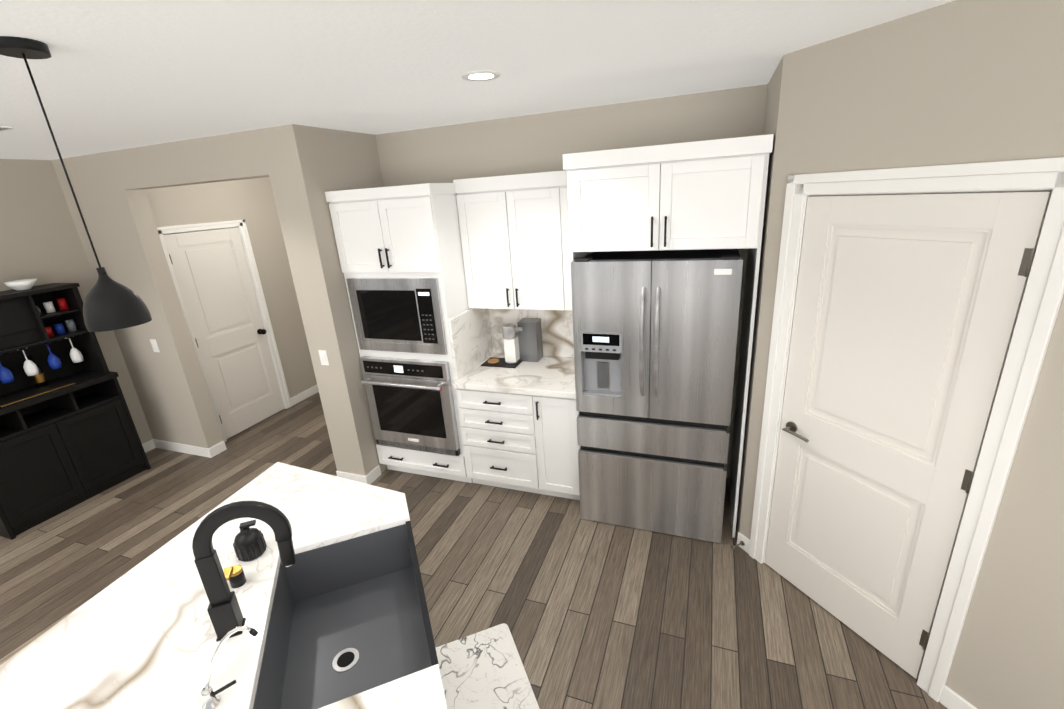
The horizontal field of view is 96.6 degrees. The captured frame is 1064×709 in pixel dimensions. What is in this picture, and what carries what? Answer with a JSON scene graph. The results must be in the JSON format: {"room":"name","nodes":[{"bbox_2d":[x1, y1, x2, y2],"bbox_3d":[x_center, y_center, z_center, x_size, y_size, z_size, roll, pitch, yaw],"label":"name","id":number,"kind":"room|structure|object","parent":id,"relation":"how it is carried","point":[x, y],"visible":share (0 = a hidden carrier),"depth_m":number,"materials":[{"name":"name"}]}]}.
{"room":"kitchen","nodes":[
{"label":"kitchen","id":0,"kind":"room"},
{"bbox_2d":[0,159,151,443],"bbox_3d":[-4.230,-0.058,3.607,0.149,2.680,2.010,3,20,20],"label":"wall","id":1,"kind":"structure","parent":0,"point":[38,239],"depth_m":3.87,"materials":[{"name":"beige paint"}]},
{"bbox_2d":[142,440,154,452],"bbox_3d":[-4.076,1.173,3.980,0.016,0.095,1.752,3,20,20],"label":"baseboard","id":2,"kind":"structure","parent":1,"relation":"attached to","point":[149,445],"depth_m":4.69,"materials":[{"name":"white wood"}]},
{"bbox_2d":[52,124,375,475],"bbox_3d":[-2.651,-0.290,3.962,2.659,2.680,0.150,3,20,20],"label":"wall","id":3,"kind":"structure","parent":0,"point":[268,179],"depth_m":3.88,"materials":[{"name":"beige paint"}]},
{"bbox_2d":[150,339,159,351],"bbox_3d":[-3.365,-0.077,4.228,0.074,0.120,0.010,3,20,20],"label":"light switch","id":4,"kind":"object","parent":3,"relation":"attached to","point":[153,341],"depth_m":4.22,"materials":[{"name":"white plastic"}]},
{"bbox_2d":[152,439,216,457],"bbox_3d":[-3.386,0.906,4.615,0.766,0.095,0.042,3,20,20],"label":"baseboard","id":5,"kind":"structure","parent":3,"relation":"attached to","point":[189,449],"depth_m":4.58,"materials":[{"name":"white wood"}]},
{"bbox_2d":[163,227,284,438],"bbox_3d":[-3.015,-0.210,4.787,0.113,2.020,0.748,3,20,20],"label":"hall door","id":6,"kind":"structure","parent":3,"relation":"in","point":[213,277],"depth_m":4.76,"materials":[{"name":"white paint"}]},
{"bbox_2d":[157,220,291,441],"bbox_3d":[-3.079,-0.243,4.804,0.142,2.100,0.900,3,20,20],"label":"door frame","id":7,"kind":"structure","parent":3,"relation":"attached to","point":[253,270],"depth_m":4.84,"materials":[{"name":"white wood"}]},
{"bbox_2d":[290,385,318,405],"bbox_3d":[-2.700,0.458,5.778,0.014,0.095,0.635,3,20,20],"label":"baseboard","id":8,"kind":"structure","parent":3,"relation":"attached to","point":[313,390],"depth_m":5.69,"materials":[{"name":"white wood"}]},
{"bbox_2d":[318,350,328,365],"bbox_3d":[-1.566,0.026,3.565,0.074,0.120,0.010,3,20,20],"label":"light switch","id":9,"kind":"object","parent":3,"relation":"attached to","point":[323,357],"depth_m":3.56,"materials":[{"name":"white plastic"}]},
{"bbox_2d":[336,471,370,484],"bbox_3d":[-1.476,1.020,3.900,0.304,0.095,0.017,3,20,20],"label":"baseboard","id":10,"kind":"structure","parent":3,"relation":"attached to","point":[355,477],"depth_m":3.87,"materials":[{"name":"white wood"}]},
{"bbox_2d":[312,127,386,472],"bbox_3d":[-1.399,-0.361,3.915,0.290,2.680,0.660,3,20,20],"label":"wall","id":11,"kind":"structure","parent":0,"point":[348,160],"depth_m":3.49,"materials":[{"name":"beige paint"}]},
{"bbox_2d":[0,392,947,708],"bbox_3d":[-1.446,1.858,1.684,13.000,0.050,10.500,3,20,20],"label":"floor","id":12,"kind":"structure","parent":0,"point":[598,614],"depth_m":2.79,"materials":[{"name":"brown wood"}]},
{"bbox_2d":[0,278,150,539],"bbox_3d":[-3.924,0.205,3.659,0.407,2.110,1.004,3,20,20],"label":"hutch","id":13,"kind":"object","parent":12,"relation":"on","point":[69,437],"visible":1,"depth_m":3.79,"materials":[{"name":"black wood"}]},
{"bbox_2d":[0,462,447,708],"bbox_3d":[-0.944,1.307,1.009,1.768,1.360,3.393,-10,20,-18],"label":"kitchen island","id":14,"kind":"object","parent":12,"relation":"on","point":[278,585],"visible":1,"depth_m":1.63,"materials":[{"name":"stone"}]},
{"bbox_2d":[200,625,258,708],"bbox_3d":[-0.822,0.839,1.280,0.143,0.224,0.126,3,20,20],"label":"water tap","id":15,"kind":"object","parent":14,"relation":"on","point":[236,690],"depth_m":1.30,"materials":[{"name":"silver metal"}]},
{"bbox_2d":[220,564,246,588],"bbox_3d":[-1.066,0.797,1.684,0.058,0.072,0.081,3,20,20],"label":"scrub brush","id":16,"kind":"object","parent":14,"relation":"attached to","point":[235,574],"depth_m":1.69,"materials":[{"name":"black"}]},
{"bbox_2d":[192,500,295,641],"bbox_3d":[-0.890,0.658,1.475,0.236,0.446,0.210,3,20,20],"label":"faucet","id":17,"kind":"object","parent":14,"relation":"on","point":[225,613],"depth_m":1.46,"materials":[{"name":"black metal"}]},
{"bbox_2d":[232,519,266,561],"bbox_3d":[-1.097,0.713,1.832,0.104,0.138,0.102,3,20,20],"label":"soap dispenser","id":18,"kind":"object","parent":14,"relation":"on","point":[250,545],"depth_m":1.81,"materials":[{"name":"black"}]},
{"bbox_2d":[236,520,447,708],"bbox_3d":[-0.627,0.970,1.653,0.886,0.257,0.912,3,20,20],"label":"farmhouse sink","id":19,"kind":"object","parent":14,"relation":"in","point":[350,617],"depth_m":1.80,"materials":[{"name":"grey metal"}]},
{"bbox_2d":[325,183,468,482],"bbox_3d":[-0.855,-0.141,3.797,0.824,2.270,0.662,3,20,20],"label":"tall cabinet","id":20,"kind":"object","parent":12,"relation":"on","point":[445,282],"depth_m":3.41,"materials":[{"name":"white wood"}]},
{"bbox_2d":[346,278,447,354],"bbox_3d":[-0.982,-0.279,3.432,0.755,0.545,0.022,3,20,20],"label":"microwave","id":21,"kind":"object","parent":20,"relation":"in","point":[391,315],"depth_m":3.41,"materials":[{"name":"silver metal"}]},
{"bbox_2d":[359,355,460,456],"bbox_3d":[-0.951,0.408,3.622,0.755,0.760,0.114,3,20,20],"label":"wall oven","id":22,"kind":"object","parent":20,"relation":"in","point":[412,402],"depth_m":3.61,"materials":[{"name":"silver metal"}]},
{"bbox_2d":[436,623,539,708],"bbox_3d":[-0.188,1.586,2.123,0.410,0.012,0.800,-10,20,-18],"label":"floor mat","id":23,"kind":"object","parent":12,"relation":"on","point":[484,669],"visible":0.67,"depth_m":2.28,"materials":[{"name":"fabric"}]},
{"bbox_2d":[457,390,548,494],"bbox_3d":[-0.112,0.557,3.769,0.659,0.875,0.658,3,20,20],"label":"base cabinet","id":24,"kind":"object","parent":12,"relation":"on","point":[503,435],"depth_m":3.46,"materials":[{"name":"white wood"}]},
{"bbox_2d":[453,354,575,397],"bbox_3d":[-0.026,0.139,3.554,0.920,0.039,0.662,3,20,20],"label":"countertop","id":25,"kind":"structure","parent":24,"relation":"on","point":[548,377],"depth_m":3.41,"materials":[{"name":"white stone"}]},
{"bbox_2d":[481,318,542,367],"bbox_3d":[-0.166,-0.096,3.713,0.420,0.318,0.290,3,20,20],"label":"coffee maker","id":26,"kind":"object","parent":25,"relation":"on","point":[528,345],"visible":1,"depth_m":3.67,"materials":[{"name":"grey plastic"}]},
{"bbox_2d":[541,398,580,499],"bbox_3d":[0.289,0.580,3.621,0.318,0.875,0.658,3,20,20],"label":"base cabinet","id":27,"kind":"object","parent":12,"relation":"on","point":[560,415],"depth_m":3.31,"materials":[{"name":"white wood"}]},
{"bbox_2d":[571,249,742,542],"bbox_3d":[0.820,0.220,3.151,0.910,1.790,0.841,3,20,20],"label":"refrigerator","id":28,"kind":"object","parent":12,"relation":"on","point":[655,337],"visible":1,"depth_m":2.81,"materials":[{"name":"silver metal"}]},
{"bbox_2d":[0,0,954,159],"bbox_3d":[-1.625,-0.718,0.797,13.000,0.050,10.500,3,20,20],"label":"ceiling","id":29,"kind":"structure","parent":0,"point":[111,75],"depth_m":1.79,"materials":[{"name":"white paint"}]},
{"bbox_2d":[0,126,12,130],"bbox_3d":[-2.846,-1.175,2.465,0.180,0.010,0.150,3,20,20],"label":"ceiling vent","id":30,"kind":"object","parent":29,"relation":"in","point":[2,128],"visible":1,"depth_m":2.48,"materials":[{"name":"white plastic"}]},
{"bbox_2d":[0,36,151,331],"bbox_3d":[-1.447,-0.500,1.500,0.176,0.842,0.176,3,20,20],"label":"pendant light","id":31,"kind":"object","parent":29,"relation":"hanging from","point":[109,304],"visible":1,"depth_m":1.55,"materials":[{"name":"black metal"}]},
{"bbox_2d":[461,71,500,80],"bbox_3d":[-0.227,-1.238,2.109,0.176,0.004,0.176,3,20,20],"label":"recessed light","id":32,"kind":"object","parent":29,"relation":"in","point":[480,75],"visible":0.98,"depth_m":2.10,"materials":[{"name":"white plastic"}]},
{"bbox_2d":[376,76,795,483],"bbox_3d":[0.103,-0.415,3.769,3.200,2.680,0.120,3,20,20],"label":"wall","id":33,"kind":"structure","parent":0,"point":[534,143],"depth_m":3.10,"materials":[{"name":"beige paint"}]},
{"bbox_2d":[449,310,492,377],"bbox_3d":[-0.454,-0.129,3.659,0.020,0.454,0.638,3,20,20],"label":"backsplash","id":34,"kind":"structure","parent":33,"relation":"attached to","point":[472,336],"depth_m":3.60,"materials":[{"name":"white stone"}]},
{"bbox_2d":[453,171,564,313],"bbox_3d":[-0.101,-0.811,3.444,0.758,0.915,0.328,3,20,20],"label":"upper cabinet","id":35,"kind":"object","parent":33,"relation":"attached to","point":[513,251],"depth_m":3.29,"materials":[{"name":"white wood"}]},
{"bbox_2d":[489,310,573,357],"bbox_3d":[0.084,-0.206,3.772,0.902,0.454,0.020,3,20,20],"label":"backsplash","id":36,"kind":"structure","parent":33,"relation":"attached to","point":[557,329],"depth_m":3.77,"materials":[{"name":"white stone"}]},
{"bbox_2d":[561,182,588,313],"bbox_3d":[0.301,-0.788,3.296,0.218,0.915,0.328,3,20,20],"label":"upper cabinet","id":37,"kind":"object","parent":33,"relation":"attached to","point":[569,258],"depth_m":3.19,"materials":[{"name":"white wood"}]},
{"bbox_2d":[561,134,773,253],"bbox_3d":[0.800,-0.937,2.828,1.019,0.535,0.713,3,20,20],"label":"upper cabinet","id":38,"kind":"object","parent":33,"relation":"attached to","point":[708,194],"depth_m":2.50,"materials":[{"name":"white wood"}]},
{"bbox_2d":[792,0,1063,174],"bbox_3d":[1.473,0.060,2.113,0.600,2.680,0.761,3,20,20],"label":"wall","id":39,"kind":"structure","parent":0,"point":[964,82],"depth_m":1.64,"materials":[{"name":"beige paint"}]},
{"bbox_2d":[765,191,1051,678],"bbox_3d":[1.492,0.367,2.133,0.596,2.065,0.602,3,20,20],"label":"pantry door","id":40,"kind":"structure","parent":39,"relation":"in","point":[907,309],"depth_m":2.01,"materials":[{"name":"white paint"}]},
{"bbox_2d":[945,295,1063,697],"bbox_3d":[1.729,0.192,1.679,0.166,2.680,0.088,3,20,20],"label":"wall","id":41,"kind":"structure","parent":0,"point":[1045,402],"depth_m":1.68,"materials":[{"name":"beige paint"}]},
{"bbox_2d":[749,157,1063,701],"bbox_3d":[1.521,0.319,2.134,0.142,2.172,0.994,-12,21,-22],"label":"door frame","id":42,"kind":"structure","parent":41,"relation":"attached to","point":[1038,313],"depth_m":1.76,"materials":[{"name":"white wood"}]},
{"bbox_2d":[964,396,1063,708],"bbox_3d":[2.186,0.461,0.804,1.322,2.680,1.492,3,20,20],"label":"wall","id":43,"kind":"structure","parent":0,"point":[1020,662],"depth_m":1.68,"materials":[{"name":"beige paint"}]},
{"bbox_2d":[939,685,976,708],"bbox_3d":[2.147,1.700,1.193,1.357,0.095,1.357,3,20,20],"label":"baseboard","id":44,"kind":"structure","parent":43,"relation":"attached to","point":[950,699],"depth_m":1.98,"materials":[{"name":"white wood"}]}
]}

